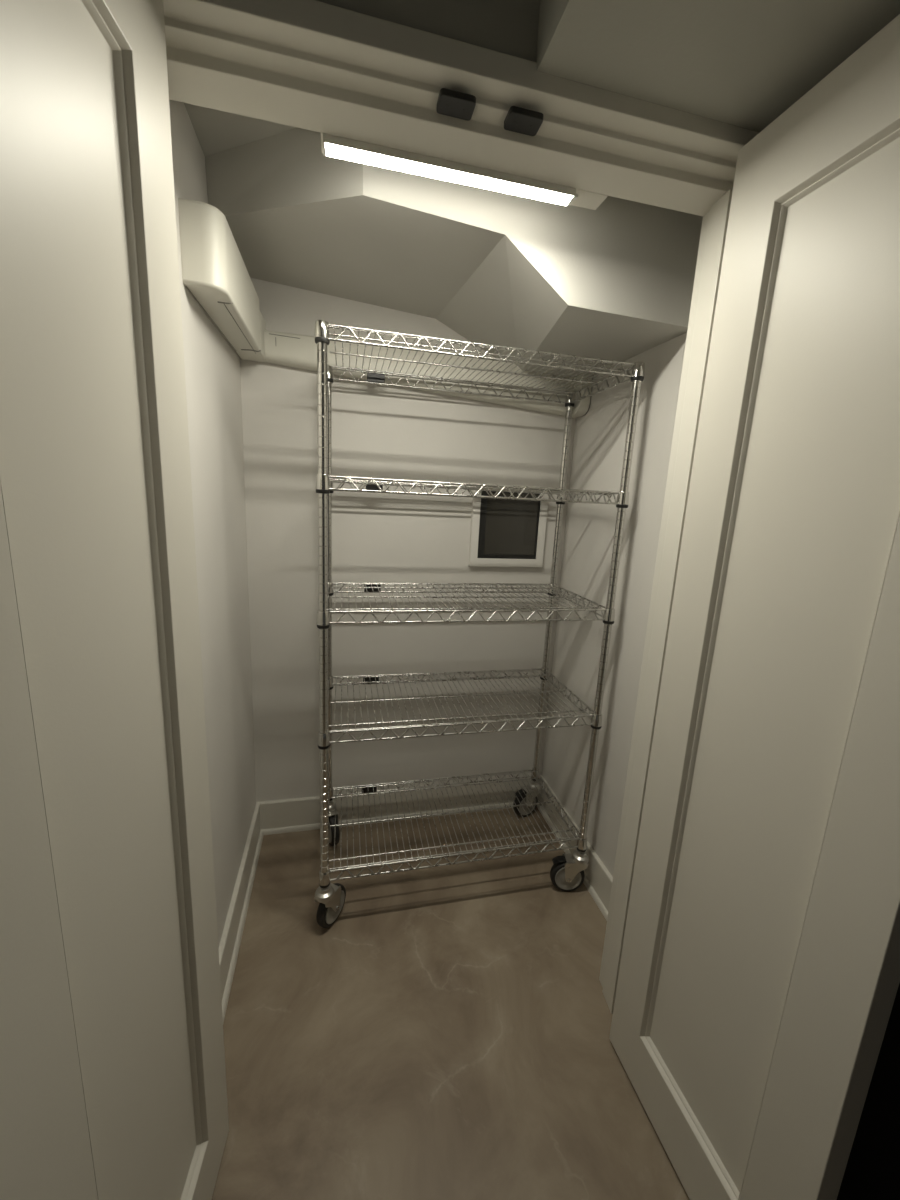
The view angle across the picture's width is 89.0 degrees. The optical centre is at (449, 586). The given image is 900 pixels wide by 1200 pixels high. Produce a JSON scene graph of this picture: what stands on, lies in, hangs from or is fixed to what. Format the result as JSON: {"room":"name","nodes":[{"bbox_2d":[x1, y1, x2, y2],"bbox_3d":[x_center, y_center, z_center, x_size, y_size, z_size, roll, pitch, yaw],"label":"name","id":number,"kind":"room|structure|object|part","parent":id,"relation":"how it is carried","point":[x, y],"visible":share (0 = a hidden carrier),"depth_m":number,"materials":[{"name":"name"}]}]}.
{"room":"storage closet","nodes":[
{"label":"storage closet","id":0,"kind":"room"},
{"bbox_2d":[169,99,255,948],"bbox_3d":[-0.712,-0.161,1.299,0.148,2.500,0.925,0,11,-13],"label":"wall","id":1,"kind":"structure","parent":0,"point":[212,366],"depth_m":1.27,"materials":[{"name":"paint"}]},
{"bbox_2d":[178,198,266,361],"bbox_3d":[-0.583,-0.769,1.236,0.086,0.160,0.602,0,11,-13],"label":"air conditioner","id":2,"kind":"object","parent":1,"relation":"attached to","point":[215,273],"visible":1,"depth_m":1.00,"materials":[{"name":"beige plastic"}]},
{"bbox_2d":[219,802,263,1022],"bbox_3d":[-0.676,1.011,1.482,0.026,0.135,0.795,0,11,-14],"label":"baseboard","id":3,"kind":"structure","parent":1,"relation":"attached to","point":[229,946],"depth_m":1.44,"materials":[{"name":"paint"}]},
{"bbox_2d":[184,103,296,156],"bbox_3d":[0.008,-1.086,1.205,1.240,0.100,0.795,0,11,-13],"label":"ceiling","id":4,"kind":"structure","parent":0,"point":[216,131],"depth_m":1.02,"materials":[{"name":"paint"}]},
{"bbox_2d":[240,278,575,801],"bbox_3d":[-0.139,-0.237,1.831,1.238,2.500,0.130,0,11,-13],"label":"wall","id":5,"kind":"structure","parent":0,"point":[379,431],"depth_m":1.77,"materials":[{"name":"paint"}]},
{"bbox_2d":[260,777,539,834],"bbox_3d":[-0.178,0.938,1.984,1.206,0.135,0.026,0,11,-13],"label":"baseboard","id":6,"kind":"structure","parent":5,"relation":"attached to","point":[296,814],"depth_m":1.96,"materials":[{"name":"paint"}]},
{"bbox_3d":[-0.179,0.996,1.988,1.206,0.019,0.012,0,11,-13],"label":"shoe moulding","id":7,"kind":"part","parent":6,"relation":"part of","materials":[{"name":"paint"}]},
{"bbox_2d":[264,330,593,417],"bbox_3d":[-0.044,-0.745,1.621,1.149,0.172,0.112,0,11,-13],"label":"duct cover","id":8,"kind":"object","parent":5,"relation":"attached to","point":[281,348],"visible":0.73,"depth_m":1.62,"materials":[{"name":"white paint"}]},
{"bbox_2d":[468,490,548,566],"bbox_3d":[0.236,-0.236,1.838,0.312,0.312,0.022,0,11,-13],"label":"wall panel","id":9,"kind":"object","parent":5,"relation":"attached to","point":[503,532],"visible":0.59,"depth_m":1.83,"materials":[{"name":"paint"}]},
{"bbox_3d":[0.235,-0.246,1.838,0.249,0.266,0.015,0,11,-13],"label":"dark pane","id":10,"kind":"part","parent":9,"relation":"part of","materials":[{"name":"black glass"}]},
{"bbox_2d":[316,0,539,61],"bbox_3d":[0.035,-0.053,0.936,4.000,2.500,0.140,0,11,-13],"label":"wall","id":11,"kind":"structure","parent":0,"point":[510,27],"depth_m":0.70,"materials":[{"name":"paint"}]},
{"bbox_2d":[0,0,228,1199],"bbox_3d":[-0.420,0.244,0.564,0.044,1.995,0.482,1,11,-8],"label":"door","id":12,"kind":"structure","parent":11,"relation":"in","point":[113,1086],"depth_m":0.52,"materials":[{"name":"paint"}]},
{"bbox_2d":[323,133,577,205],"bbox_3d":[0.016,-0.785,0.871,0.495,0.013,0.036,0,11,-13],"label":"ceiling light","id":13,"kind":"object","parent":11,"relation":"attached to","point":[333,146],"visible":1,"depth_m":0.86,"materials":[{"name":"white plastic"}]},
{"bbox_2d":[163,0,758,1012],"bbox_3d":[0.006,0.169,0.970,1.051,2.050,0.150,0,11,-13],"label":"door frame","id":14,"kind":"structure","parent":11,"relation":"attached to","point":[313,65],"depth_m":0.77,"materials":[{"name":"paint"}]},
{"bbox_2d":[436,88,475,120],"bbox_3d":[0.010,-0.779,0.741,0.059,0.010,0.039,0,11,-13],"label":"plate","id":15,"kind":"object","parent":14,"relation":"attached to","point":[451,103],"visible":1,"depth_m":0.73,"materials":[{"name":"black plastic"}]},
{"bbox_2d":[504,106,543,135],"bbox_3d":[0.123,-0.779,0.767,0.059,0.010,0.039,0,11,-13],"label":"plate","id":16,"kind":"object","parent":14,"relation":"attached to","point":[520,120],"visible":1,"depth_m":0.76,"materials":[{"name":"black plastic"}]},
{"bbox_2d":[320,133,607,209],"bbox_3d":[0.045,-0.878,0.867,0.558,0.174,0.049,0,11,-13],"label":"trim","id":17,"kind":"structure","parent":11,"relation":"attached to","point":[586,199],"depth_m":0.94,"materials":[{"name":"paint"}]},
{"bbox_2d":[609,14,899,1199],"bbox_3d":[0.540,0.248,0.787,0.044,1.995,0.469,0,11,-14],"label":"door","id":18,"kind":"structure","parent":11,"relation":"in","point":[758,982],"depth_m":0.74,"materials":[{"name":"paint"}]},
{"bbox_2d":[211,806,689,1199],"bbox_3d":[0.151,1.382,0.406,4.000,0.100,3.620,0,11,-13],"label":"floor","id":19,"kind":"structure","parent":0,"point":[446,1037],"depth_m":1.19,"materials":[{"name":"concrete"}]},
{"bbox_2d":[314,320,644,927],"bbox_3d":[0.026,0.183,1.593,0.945,1.784,0.480,0,11,-13],"label":"shelving cart","id":20,"kind":"object","parent":19,"relation":"on","point":[567,874],"visible":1,"depth_m":1.50,"materials":[{"name":"silver metal"}]},
{"bbox_3d":[-0.353,0.144,1.280,0.025,1.624,0.025,0,11,-13],"label":"post","id":21,"kind":"part","parent":20,"relation":"part of","materials":[{"name":"silver metal"}]},
{"bbox_3d":[-0.445,0.061,1.680,0.025,1.624,0.025,0,11,-13],"label":"post","id":22,"kind":"part","parent":20,"relation":"part of","materials":[{"name":"silver metal"}]},
{"bbox_3d":[-0.006,0.851,1.725,0.859,0.009,0.403,0,11,-13],"label":"shelf","id":23,"kind":"part","parent":20,"relation":"part of","materials":[{"name":"silver metal"}]},
{"bbox_3d":[0.017,0.390,1.635,0.859,0.009,0.403,0,11,-13],"label":"shelf","id":24,"kind":"part","parent":20,"relation":"part of","materials":[{"name":"silver metal"}]},
{"bbox_3d":[0.034,0.034,1.565,0.859,0.009,0.403,0,11,-13],"label":"shelf","id":25,"kind":"part","parent":20,"relation":"part of","materials":[{"name":"silver metal"}]},
{"bbox_3d":[0.052,-0.325,1.495,0.859,0.009,0.403,0,11,-13],"label":"shelf","id":26,"kind":"part","parent":20,"relation":"part of","materials":[{"name":"silver metal"}]},
{"bbox_3d":[0.070,-0.681,1.425,0.859,0.009,0.403,0,11,-13],"label":"shelf","id":27,"kind":"part","parent":20,"relation":"part of","materials":[{"name":"silver metal"}]},
{"bbox_3d":[0.415,0.065,1.878,0.025,1.624,0.025,0,11,-13],"label":"post","id":28,"kind":"part","parent":20,"relation":"part of","materials":[{"name":"silver metal"}]},
{"bbox_3d":[0.507,0.148,1.479,0.025,1.624,0.025,0,11,-13],"label":"post","id":29,"kind":"part","parent":20,"relation":"part of","materials":[{"name":"silver metal"}]},
{"bbox_2d":[205,128,702,376],"bbox_3d":[-0.018,-0.898,1.330,1.233,0.319,0.620,0,11,-13],"label":"ceiling","id":30,"kind":"structure","parent":0,"point":[614,280],"depth_m":1.14,"materials":[{"name":"paint"}]},
{"bbox_2d":[536,0,899,132],"bbox_3d":[1.378,-0.781,-0.317,1.953,0.462,2.553,0,11,-13],"label":"ceiling","id":31,"kind":"structure","parent":0,"point":[739,63],"depth_m":0.67,"materials":[{"name":"paint"}]},
{"bbox_2d":[542,332,899,1199],"bbox_3d":[0.757,-0.027,0.987,0.130,2.500,2.220,0,11,-13],"label":"wall","id":32,"kind":"structure","parent":0,"point":[600,434],"depth_m":1.54,"materials":[{"name":"paint"}]},
{"bbox_2d":[537,775,612,920],"bbox_3d":[0.495,1.016,1.752,0.026,0.135,0.795,0,11,-13],"label":"baseboard","id":33,"kind":"structure","parent":32,"relation":"attached to","point":[598,880],"depth_m":1.68,"materials":[{"name":"paint"}]}
]}

